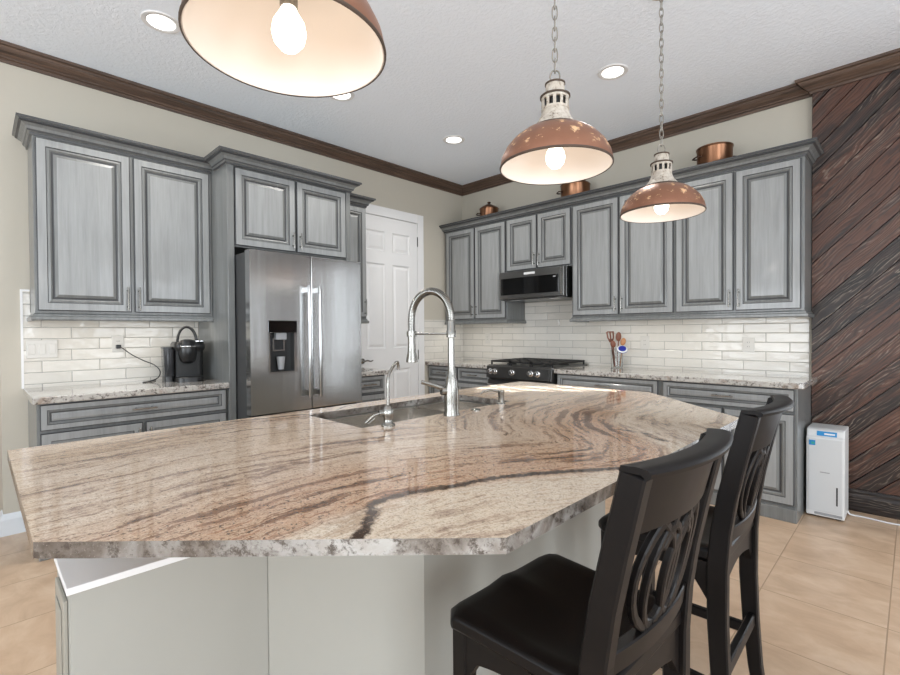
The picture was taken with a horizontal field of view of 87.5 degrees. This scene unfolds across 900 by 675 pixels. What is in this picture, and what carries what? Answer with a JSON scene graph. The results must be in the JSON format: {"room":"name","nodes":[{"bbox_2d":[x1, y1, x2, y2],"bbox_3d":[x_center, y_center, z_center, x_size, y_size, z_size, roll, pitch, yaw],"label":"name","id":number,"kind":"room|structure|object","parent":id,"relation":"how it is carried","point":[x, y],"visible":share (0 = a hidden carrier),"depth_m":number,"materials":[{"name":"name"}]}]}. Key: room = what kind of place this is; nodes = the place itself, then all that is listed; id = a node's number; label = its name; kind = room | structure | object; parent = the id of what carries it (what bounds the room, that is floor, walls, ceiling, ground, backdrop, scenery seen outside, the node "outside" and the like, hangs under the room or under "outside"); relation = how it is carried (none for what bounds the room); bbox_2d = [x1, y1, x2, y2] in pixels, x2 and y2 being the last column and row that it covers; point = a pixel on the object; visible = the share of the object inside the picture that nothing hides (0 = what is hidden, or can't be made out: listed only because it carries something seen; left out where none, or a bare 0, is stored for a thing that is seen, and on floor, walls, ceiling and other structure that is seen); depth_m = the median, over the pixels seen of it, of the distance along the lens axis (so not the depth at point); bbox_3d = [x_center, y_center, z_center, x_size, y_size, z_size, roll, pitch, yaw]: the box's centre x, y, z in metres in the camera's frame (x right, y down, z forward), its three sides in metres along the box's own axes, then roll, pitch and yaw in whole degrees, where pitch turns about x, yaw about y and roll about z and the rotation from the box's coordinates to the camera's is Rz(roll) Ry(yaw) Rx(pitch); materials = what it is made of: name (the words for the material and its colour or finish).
{"room":"kitchen","nodes":[
{"label":"kitchen","id":0,"kind":"room"},
{"bbox_2d":[0,412,1,510],"bbox_3d":[-5.200,-0.261,2.363,2.380,3.054,4.400,0,1,45],"label":"wall","id":1,"kind":"structure","parent":0,"point":[0,412],"depth_m":3.11,"materials":[{"name":"beige paint"}]},
{"bbox_2d":[0,62,461,513],"bbox_3d":[-1.321,-0.316,4.506,0.120,3.054,4.336,0,1,45],"label":"wall","id":2,"kind":"structure","parent":0,"point":[23,91],"depth_m":3.21,"materials":[{"name":"beige paint"}]},
{"bbox_2d":[0,510,25,536],"bbox_3d":[-2.797,1.173,3.011,0.136,0.135,0.127,0,1,45],"label":"baseboard","id":3,"kind":"structure","parent":2,"relation":"attached to","point":[10,523],"depth_m":2.96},
{"bbox_2d":[20,289,197,388],"bbox_3d":[-2.363,0.003,3.360,0.012,0.633,1.041,0,1,45],"label":"tile backsplash","id":4,"kind":"structure","parent":2,"relation":"attached to","point":[85,354],"depth_m":3.25,"materials":[{"name":"white tile"}]},
{"bbox_2d":[26,340,57,358],"bbox_3d":[-2.651,0.075,3.058,0.009,0.117,0.155,0,1,45],"label":"switch plate","id":5,"kind":"object","parent":4,"relation":"attached to","point":[34,348],"visible":1,"depth_m":3.06,"materials":[{"name":"plastic"}]},
{"bbox_2d":[28,344,34,354],"bbox_3d":[-2.686,0.076,3.019,0.003,0.066,0.032,0,1,45],"label":"rocker switch","id":6,"kind":"object","parent":5,"relation":"attached to","point":[31,347],"depth_m":3.02,"materials":[{"name":"plastic"}]},
{"bbox_2d":[39,344,45,353],"bbox_3d":[-2.649,0.075,3.056,0.003,0.066,0.032,0,1,45],"label":"rocker switch","id":7,"kind":"object","parent":5,"relation":"attached to","point":[42,347],"depth_m":3.06,"materials":[{"name":"plastic"}]},
{"bbox_2d":[49,344,55,353],"bbox_3d":[-2.613,0.075,3.093,0.003,0.066,0.032,0,1,45],"label":"rocker switch","id":8,"kind":"object","parent":5,"relation":"attached to","point":[52,347],"depth_m":3.09,"materials":[{"name":"plastic"}]},
{"bbox_2d":[112,335,123,351],"bbox_3d":[-2.365,0.044,3.349,0.008,0.118,0.072,0,1,45],"label":"outlet","id":9,"kind":"object","parent":4,"relation":"attached to","point":[116,339],"visible":1,"depth_m":3.35,"materials":[{"name":"plastic"}]},
{"bbox_2d":[115,339,120,348],"bbox_3d":[-2.363,0.044,3.347,0.001,0.068,0.032,0,1,45],"label":"socket","id":10,"kind":"object","parent":9,"relation":"attached to","point":[117,341],"depth_m":3.34,"materials":[{"name":"white plastic"}]},
{"bbox_2d":[12,112,213,321],"bbox_3d":[-2.233,-0.699,3.200,0.396,1.182,1.065,0,1,45],"label":"upper cabinet","id":11,"kind":"object","parent":2,"relation":"attached to","point":[120,228],"visible":0.98,"depth_m":3.05,"materials":[{"name":"grey paint"}]},
{"bbox_2d":[350,193,375,323],"bbox_3d":[-0.994,-0.723,4.452,0.396,1.182,0.440,0,1,45],"label":"upper cabinet","id":12,"kind":"object","parent":2,"relation":"attached to","point":[358,204],"visible":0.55,"depth_m":4.41,"materials":[{"name":"grey paint"}]},
{"bbox_2d":[361,214,418,399],"bbox_3d":[-0.650,-0.047,5.074,0.106,2.474,0.829,0,1,45],"label":"door","id":13,"kind":"structure","parent":2,"relation":"in","point":[391,244],"depth_m":5.09,"materials":[{"name":"white paint"}]},
{"bbox_2d":[366,204,424,394],"bbox_3d":[-0.697,-0.096,5.110,0.120,2.590,1.019,0,1,45],"label":"trim","id":14,"kind":"structure","parent":2,"relation":"attached to","point":[371,209],"depth_m":5.38,"materials":[{"name":"white paint"}]},
{"bbox_2d":[0,39,811,195],"bbox_3d":[-0.083,-1.785,3.167,3.513,0.098,4.216,0,1,45],"label":"trim","id":15,"kind":"structure","parent":2,"relation":"attached to","point":[16,55],"depth_m":3.79,"materials":[{"name":"brown wood"}]},
{"bbox_2d":[424,320,462,361],"bbox_3d":[-0.071,0.031,5.679,0.008,0.486,0.660,0,1,45],"label":"tile backsplash","id":16,"kind":"structure","parent":2,"relation":"attached to","point":[435,346],"depth_m":5.62,"materials":[{"name":"white tile"}]},
{"bbox_2d":[0,0,899,184],"bbox_3d":[-1.026,-1.833,1.156,10.200,0.060,8.800,0,1,45],"label":"ceiling","id":17,"kind":"structure","parent":0,"point":[478,71],"depth_m":3.09,"materials":[{"name":"white paint"}]},
{"bbox_2d":[140,10,179,33],"bbox_3d":[-1.663,-1.813,2.709,0.204,0.008,0.204,0,1,45],"label":"recessed light","id":18,"kind":"object","parent":17,"relation":"in","point":[159,21],"visible":0.96,"depth_m":2.70,"materials":[{"name":"white paint"}]},
{"bbox_2d":[178,0,385,97],"bbox_3d":[-0.356,-1.216,1.023,0.422,1.178,0.422,0,1,45],"label":"pendant light","id":19,"kind":"object","parent":17,"relation":"hanging from","point":[296,48],"visible":1,"depth_m":1.12,"materials":[{"name":"orange metal"}]},
{"bbox_2d":[280,0,297,9],"bbox_3d":[-0.353,-0.744,1.029,0.038,0.047,0.038,0,1,45],"label":"socket","id":20,"kind":"object","parent":19,"relation":"attached to","point":[292,4],"depth_m":1.01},
{"bbox_2d":[330,92,354,100],"bbox_3d":[-0.823,-1.830,3.544,0.204,0.008,0.204,0,1,45],"label":"recessed light","id":21,"kind":"object","parent":17,"relation":"in","point":[350,96],"visible":0.44,"depth_m":3.59,"materials":[{"name":"white plastic"}]},
{"bbox_2d":[443,135,464,143],"bbox_3d":[0.035,-1.847,4.397,0.204,0.008,0.204,0,1,45],"label":"recessed light","id":22,"kind":"object","parent":17,"relation":"in","point":[451,139],"visible":1,"depth_m":4.39,"materials":[{"name":"white plastic"}]},
{"bbox_2d":[500,0,613,184],"bbox_3d":[0.396,-1.231,1.779,0.422,1.178,0.422,0,1,45],"label":"pendant light","id":23,"kind":"object","parent":17,"relation":"hanging from","point":[558,149],"visible":1,"depth_m":1.76,"materials":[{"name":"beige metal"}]},
{"bbox_2d":[597,63,627,79],"bbox_3d":[1.129,-1.840,3.263,0.204,0.008,0.204,0,1,45],"label":"recessed light","id":24,"kind":"object","parent":17,"relation":"in","point":[617,70],"visible":1,"depth_m":3.25,"materials":[{"name":"white plastic"}]},
{"bbox_2d":[620,0,706,222],"bbox_3d":[1.124,-1.245,2.501,0.422,1.178,0.422,0,1,45],"label":"pendant light","id":25,"kind":"object","parent":17,"relation":"hanging from","point":[663,198],"visible":1,"depth_m":2.47,"materials":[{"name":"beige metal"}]},
{"bbox_2d":[0,496,899,674],"bbox_3d":[-1.004,1.276,1.195,10.200,0.050,8.800,0,1,45],"label":"floor","id":26,"kind":"structure","parent":0,"point":[829,588],"depth_m":2.18,"materials":[{"name":"beige tile"}]},
{"bbox_2d":[28,388,226,561],"bbox_3d":[-2.117,0.797,3.152,0.640,0.875,1.013,0,1,45],"label":"base cabinet","id":27,"kind":"object","parent":26,"relation":"on","point":[53,423],"visible":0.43,"depth_m":2.88,"materials":[{"name":"grey paint"}]},
{"bbox_2d":[23,378,228,404],"bbox_3d":[-2.131,0.340,3.143,0.650,0.038,1.034,0,1,45],"label":"countertop","id":28,"kind":"structure","parent":27,"relation":"on","point":[57,394],"depth_m":2.95,"materials":[{"name":"stone"}]},
{"bbox_2d":[161,325,204,382],"bbox_3d":[-1.949,0.114,3.438,0.262,0.402,0.310,-1,1,-37],"label":"coffee maker","id":29,"kind":"object","parent":28,"relation":"on","point":[182,361],"visible":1,"depth_m":3.37,"materials":[{"name":"black plastic"}]},
{"bbox_2d":[116,345,160,382],"bbox_3d":[-2.239,0.184,3.386,0.246,0.268,0.160,0,1,7],"label":"power cord","id":30,"kind":"object","parent":29,"relation":"attached to","point":[117,346],"visible":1,"depth_m":3.36,"materials":[{"name":"black plastic"}]},
{"bbox_2d":[199,145,361,420],"bbox_3d":[-1.394,-0.042,3.842,0.711,2.524,1.149,0,1,45],"label":"cabinet","id":31,"kind":"object","parent":26,"relation":"on","point":[258,202],"visible":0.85,"depth_m":3.47,"materials":[{"name":"grey paint"}]},
{"bbox_2d":[234,249,361,418],"bbox_3d":[-1.300,0.295,3.747,0.922,1.792,0.891,0,1,45],"label":"refrigerator","id":32,"kind":"object","parent":26,"relation":"on","point":[298,317],"visible":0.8,"depth_m":3.39,"materials":[{"name":"silver metal"}]},
{"bbox_2d":[54,400,604,674],"bbox_3d":[-0.136,0.796,1.857,0.900,0.882,2.184,0,1,45],"label":"kitchen island","id":33,"kind":"object","parent":26,"relation":"on","point":[379,614],"visible":0.51,"depth_m":1.28,"materials":[{"name":"beige paint"}]},
{"bbox_2d":[7,381,737,558],"bbox_3d":[0.094,0.336,1.810,1.440,0.028,2.569,0,1,45],"label":"island countertop","id":34,"kind":"structure","parent":33,"relation":"on","point":[494,479],"depth_m":1.12,"materials":[{"name":"stone"}]},
{"bbox_2d":[365,361,399,426],"bbox_3d":[-0.227,0.208,1.743,0.071,0.233,0.184,0,1,36],"label":"water tap","id":35,"kind":"object","parent":34,"relation":"on","point":[387,412],"visible":1,"depth_m":1.71,"materials":[{"name":"silver metal"}]},
{"bbox_2d":[330,401,486,427],"bbox_3d":[-0.145,0.443,2.144,0.386,0.181,0.876,0,1,45],"label":"sink","id":36,"kind":"object","parent":34,"relation":"in","point":[402,414],"visible":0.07,"depth_m":2.30,"materials":[{"name":"metal"}]},
{"bbox_2d":[406,287,459,416],"bbox_3d":[-0.096,0.055,1.954,0.260,0.532,0.140,0,1,29],"label":"kitchen faucet","id":37,"kind":"object","parent":34,"relation":"on","point":[450,392],"visible":1,"depth_m":1.93,"materials":[{"name":"silver metal"}]},
{"bbox_2d":[480,389,504,404],"bbox_3d":[0.202,0.279,2.229,0.120,0.073,0.040,0,1,0],"label":"soap dispenser","id":38,"kind":"object","parent":34,"relation":"on","point":[500,392],"visible":1,"depth_m":2.22,"materials":[{"name":"silver metal"}]},
{"bbox_2d":[360,375,384,402],"bbox_3d":[-0.918,0.773,4.364,0.640,0.875,0.380,0,1,45],"label":"base cabinet","id":39,"kind":"object","parent":26,"relation":"on","point":[373,387],"visible":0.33,"depth_m":4.20,"materials":[{"name":"grey paint"}]},
{"bbox_2d":[362,367,388,375],"bbox_3d":[-0.913,0.316,4.374,0.650,0.038,0.416,0,1,45],"label":"countertop","id":40,"kind":"structure","parent":39,"relation":"on","point":[365,371],"depth_m":4.21,"materials":[{"name":"stone"}]},
{"bbox_2d":[429,365,488,393],"bbox_3d":[0.278,0.752,5.360,0.954,0.875,0.640,0,1,45],"label":"base cabinet","id":41,"kind":"object","parent":26,"relation":"on","point":[466,377],"visible":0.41,"depth_m":5.11,"materials":[{"name":"grey paint"}]},
{"bbox_2d":[425,359,504,368],"bbox_3d":[0.278,0.295,5.359,0.956,0.038,0.650,0,1,45],"label":"countertop","id":42,"kind":"structure","parent":41,"relation":"on","point":[469,363],"depth_m":5.23,"materials":[{"name":"stone"}]},
{"bbox_2d":[486,358,586,385],"bbox_3d":[0.862,0.701,4.724,0.769,0.946,0.702,0,1,45],"label":"gas range","id":43,"kind":"object","parent":26,"relation":"on","point":[536,370],"visible":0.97,"depth_m":4.53,"materials":[{"name":"black metal"}]},
{"bbox_2d":[488,363,586,369],"bbox_3d":[0.879,0.282,4.739,0.769,0.022,0.625,0,1,45],"label":"cooktop","id":44,"kind":"object","parent":43,"relation":"in","point":[501,366],"depth_m":4.56,"materials":[{"name":"black metal"}]},
{"bbox_2d":[450,428,732,674],"bbox_3d":[0.302,0.721,1.009,0.408,1.050,0.500,-1,1,-44],"label":"counter stool","id":45,"kind":"object","parent":26,"relation":"on","point":[554,614],"visible":1,"depth_m":0.90,"materials":[{"name":"black paint"}]},
{"bbox_2d":[557,373,659,394],"bbox_3d":[1.491,0.759,4.159,0.916,0.875,0.640,0,1,45],"label":"base cabinet","id":46,"kind":"object","parent":26,"relation":"on","point":[631,384],"visible":0.17,"depth_m":3.91,"materials":[{"name":"grey paint"}]},
{"bbox_2d":[554,365,817,388],"bbox_3d":[1.813,0.303,3.840,1.822,0.038,0.650,0,1,45],"label":"countertop","id":47,"kind":"structure","parent":46,"relation":"on","point":[696,376],"depth_m":3.56,"materials":[{"name":"stone"}]},
{"bbox_2d":[611,350,622,367],"bbox_3d":[1.553,0.197,4.377,0.112,0.162,0.112,0,1,45],"label":"jar","id":48,"kind":"object","parent":47,"relation":"on","point":[616,357],"visible":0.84,"depth_m":4.33,"materials":[{"name":"clear glass"}]},
{"bbox_2d":[606,331,613,349],"bbox_3d":[1.502,0.104,4.400,0.074,0.324,0.032,0,1,0],"label":"wooden spatula","id":49,"kind":"object","parent":48,"relation":"in","point":[607,332],"visible":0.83,"depth_m":4.41,"materials":[{"name":"brown wood"}]},
{"bbox_2d":[610,341,615,349],"bbox_3d":[1.513,0.147,4.353,0.057,0.238,0.021,-1,1,-18],"label":"wooden spoon","id":50,"kind":"object","parent":48,"relation":"in","point":[612,343],"visible":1,"depth_m":4.34,"materials":[{"name":"brown wood"}]},
{"bbox_2d":[616,332,620,345],"bbox_3d":[1.557,0.107,4.346,0.039,0.317,0.038,0,1,45],"label":"wooden spoon","id":51,"kind":"object","parent":48,"relation":"in","point":[618,335],"visible":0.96,"depth_m":4.34,"materials":[{"name":"brown wood"}]},
{"bbox_2d":[617,345,627,352],"bbox_3d":[1.550,0.169,4.280,0.088,0.192,0.129,-1,1,-27],"label":"dish brush","id":52,"kind":"object","parent":48,"relation":"in","point":[621,349],"visible":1,"depth_m":4.25,"materials":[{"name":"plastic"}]},
{"bbox_2d":[620,338,625,345],"bbox_3d":[1.601,0.134,4.359,0.059,0.263,0.019,0,1,12],"label":"wooden spoon","id":53,"kind":"object","parent":48,"relation":"in","point":[623,340],"visible":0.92,"depth_m":4.35,"materials":[{"name":"orange wood"}]},
{"bbox_2d":[598,395,793,674],"bbox_3d":[0.792,0.711,1.511,0.500,1.050,0.408,0,1,44],"label":"counter stool","id":54,"kind":"object","parent":26,"relation":"on","point":[731,528],"visible":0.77,"depth_m":1.31,"materials":[{"name":"black paint"}]},
{"bbox_2d":[660,380,811,523],"bbox_3d":[2.125,0.762,3.532,0.864,0.875,0.640,0,1,45],"label":"base cabinet","id":55,"kind":"object","parent":26,"relation":"on","point":[783,498],"visible":0.39,"depth_m":3.15,"materials":[{"name":"grey paint"}]},
{"bbox_2d":[806,423,848,520],"bbox_3d":[2.570,0.905,3.203,0.201,0.592,0.258,0,1,45],"label":"dehumidifier","id":56,"kind":"object","parent":26,"relation":"on","point":[827,445],"visible":1,"depth_m":3.12,"materials":[{"name":"white plastic"}]},
{"bbox_2d":[814,511,841,518],"bbox_3d":[2.497,1.173,3.106,0.144,0.016,0.002,0,1,45],"label":"vent","id":57,"kind":"object","parent":56,"relation":"attached to","point":[829,514],"depth_m":3.10,"materials":[{"name":"grey plastic"}]},
{"bbox_2d":[847,511,899,525],"bbox_3d":[2.849,1.184,3.043,0.430,0.032,0.065,0,1,31],"label":"power cord","id":58,"kind":"object","parent":26,"relation":"on","point":[847,511],"visible":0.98,"depth_m":3.09,"materials":[{"name":"white plastic"}]},
{"bbox_2d":[462,97,899,496],"bbox_3d":[2.870,-0.330,3.324,7.500,3.054,0.120,0,1,45],"label":"wall","id":59,"kind":"structure","parent":0,"point":[788,123],"depth_m":4.03,"materials":[{"name":"beige paint"}]},
{"bbox_2d":[439,211,525,324],"bbox_3d":[0.344,-0.745,5.436,1.019,1.182,0.396,0,1,45],"label":"upper cabinet","id":60,"kind":"object","parent":59,"relation":"attached to","point":[476,247],"visible":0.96,"depth_m":5.26,"materials":[{"name":"grey paint"}]},
{"bbox_2d":[476,202,498,215],"bbox_3d":[0.444,-1.426,5.338,0.257,0.228,0.257,0,1,45],"label":"copper pot","id":61,"kind":"object","parent":60,"relation":"on","point":[488,208],"visible":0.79,"depth_m":5.25,"materials":[{"name":"brown metal"}]},
{"bbox_2d":[502,196,571,271],"bbox_3d":[0.967,-1.008,4.815,0.778,0.648,0.396,0,1,45],"label":"upper cabinet","id":62,"kind":"object","parent":59,"relation":"attached to","point":[539,235],"visible":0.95,"depth_m":4.68,"materials":[{"name":"grey paint"}]},
{"bbox_2d":[499,265,571,302],"bbox_3d":[0.940,-0.532,4.816,0.768,0.302,0.447,0,1,45],"label":"microwave","id":63,"kind":"object","parent":62,"relation":"attached to","point":[549,283],"visible":0.93,"depth_m":4.62,"materials":[{"name":"silver metal"}]},
{"bbox_2d":[556,180,590,196],"bbox_3d":[1.225,-1.433,4.599,0.306,0.250,0.306,0,1,45],"label":"copper pot","id":64,"kind":"object","parent":62,"relation":"on","point":[567,189],"visible":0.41,"depth_m":4.48,"materials":[{"name":"brown metal"}]},
{"bbox_2d":[568,176,674,321],"bbox_3d":[1.569,-0.738,4.225,0.950,1.182,0.396,0,1,45],"label":"upper cabinet","id":65,"kind":"object","parent":59,"relation":"attached to","point":[622,270],"visible":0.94,"depth_m":4.12,"materials":[{"name":"grey paint"}]},
{"bbox_2d":[463,300,809,375],"bbox_3d":[1.403,-0.052,4.690,3.494,0.656,0.008,0,1,45],"label":"tile backsplash","id":66,"kind":"structure","parent":59,"relation":"attached to","point":[781,344],"depth_m":4.24,"materials":[{"name":"white tile"}]},
{"bbox_2d":[640,336,648,348],"bbox_3d":[1.783,0.047,4.304,0.080,0.120,0.008,0,1,45],"label":"outlet","id":67,"kind":"object","parent":66,"relation":"attached to","point":[644,340],"visible":1,"depth_m":4.30,"materials":[{"name":"plastic"}]},
{"bbox_2d":[743,337,753,351],"bbox_3d":[2.366,0.056,3.727,0.080,0.120,0.008,0,1,45],"label":"outlet","id":68,"kind":"object","parent":66,"relation":"attached to","point":[748,342],"visible":1,"depth_m":3.72,"materials":[{"name":"plastic"}]},
{"bbox_2d":[746,340,750,348],"bbox_3d":[2.364,0.056,3.725,0.032,0.068,0.001,0,1,45],"label":"socket","id":69,"kind":"object","parent":68,"relation":"attached to","point":[748,342],"depth_m":3.72,"materials":[{"name":"white plastic"}]},
{"bbox_2d":[672,137,823,319],"bbox_3d":[2.233,-0.735,3.568,0.917,1.182,0.396,0,1,45],"label":"upper cabinet","id":70,"kind":"object","parent":59,"relation":"attached to","point":[749,254],"visible":0.95,"depth_m":3.42,"materials":[{"name":"grey paint"}]},
{"bbox_2d":[692,142,734,164],"bbox_3d":[2.088,-1.419,3.711,0.285,0.231,0.285,0,1,45],"label":"copper pot","id":71,"kind":"object","parent":70,"relation":"on","point":[714,151],"visible":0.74,"depth_m":3.61,"materials":[{"name":"brown metal"}]},
{"bbox_2d":[811,69,899,495],"bbox_3d":[4.056,-0.350,2.026,3.987,2.810,0.051,0,1,45],"label":"wall","id":72,"kind":"structure","parent":0,"point":[856,178],"depth_m":3.22,"materials":[{"name":"brown wood"}]},
{"bbox_2d":[795,48,899,95],"bbox_3d":[3.984,-1.799,2.009,4.077,0.098,0.140,0,1,45],"label":"trim","id":73,"kind":"structure","parent":72,"relation":"attached to","point":[888,61],"depth_m":3.20,"materials":[{"name":"brown wood"}]},
{"bbox_2d":[848,488,899,519],"bbox_3d":[4.044,1.130,2.022,3.987,0.150,0.020,0,1,45],"label":"baseboard","id":74,"kind":"structure","parent":72,"relation":"attached to","point":[879,504],"depth_m":3.18,"materials":[{"name":"brown wood"}]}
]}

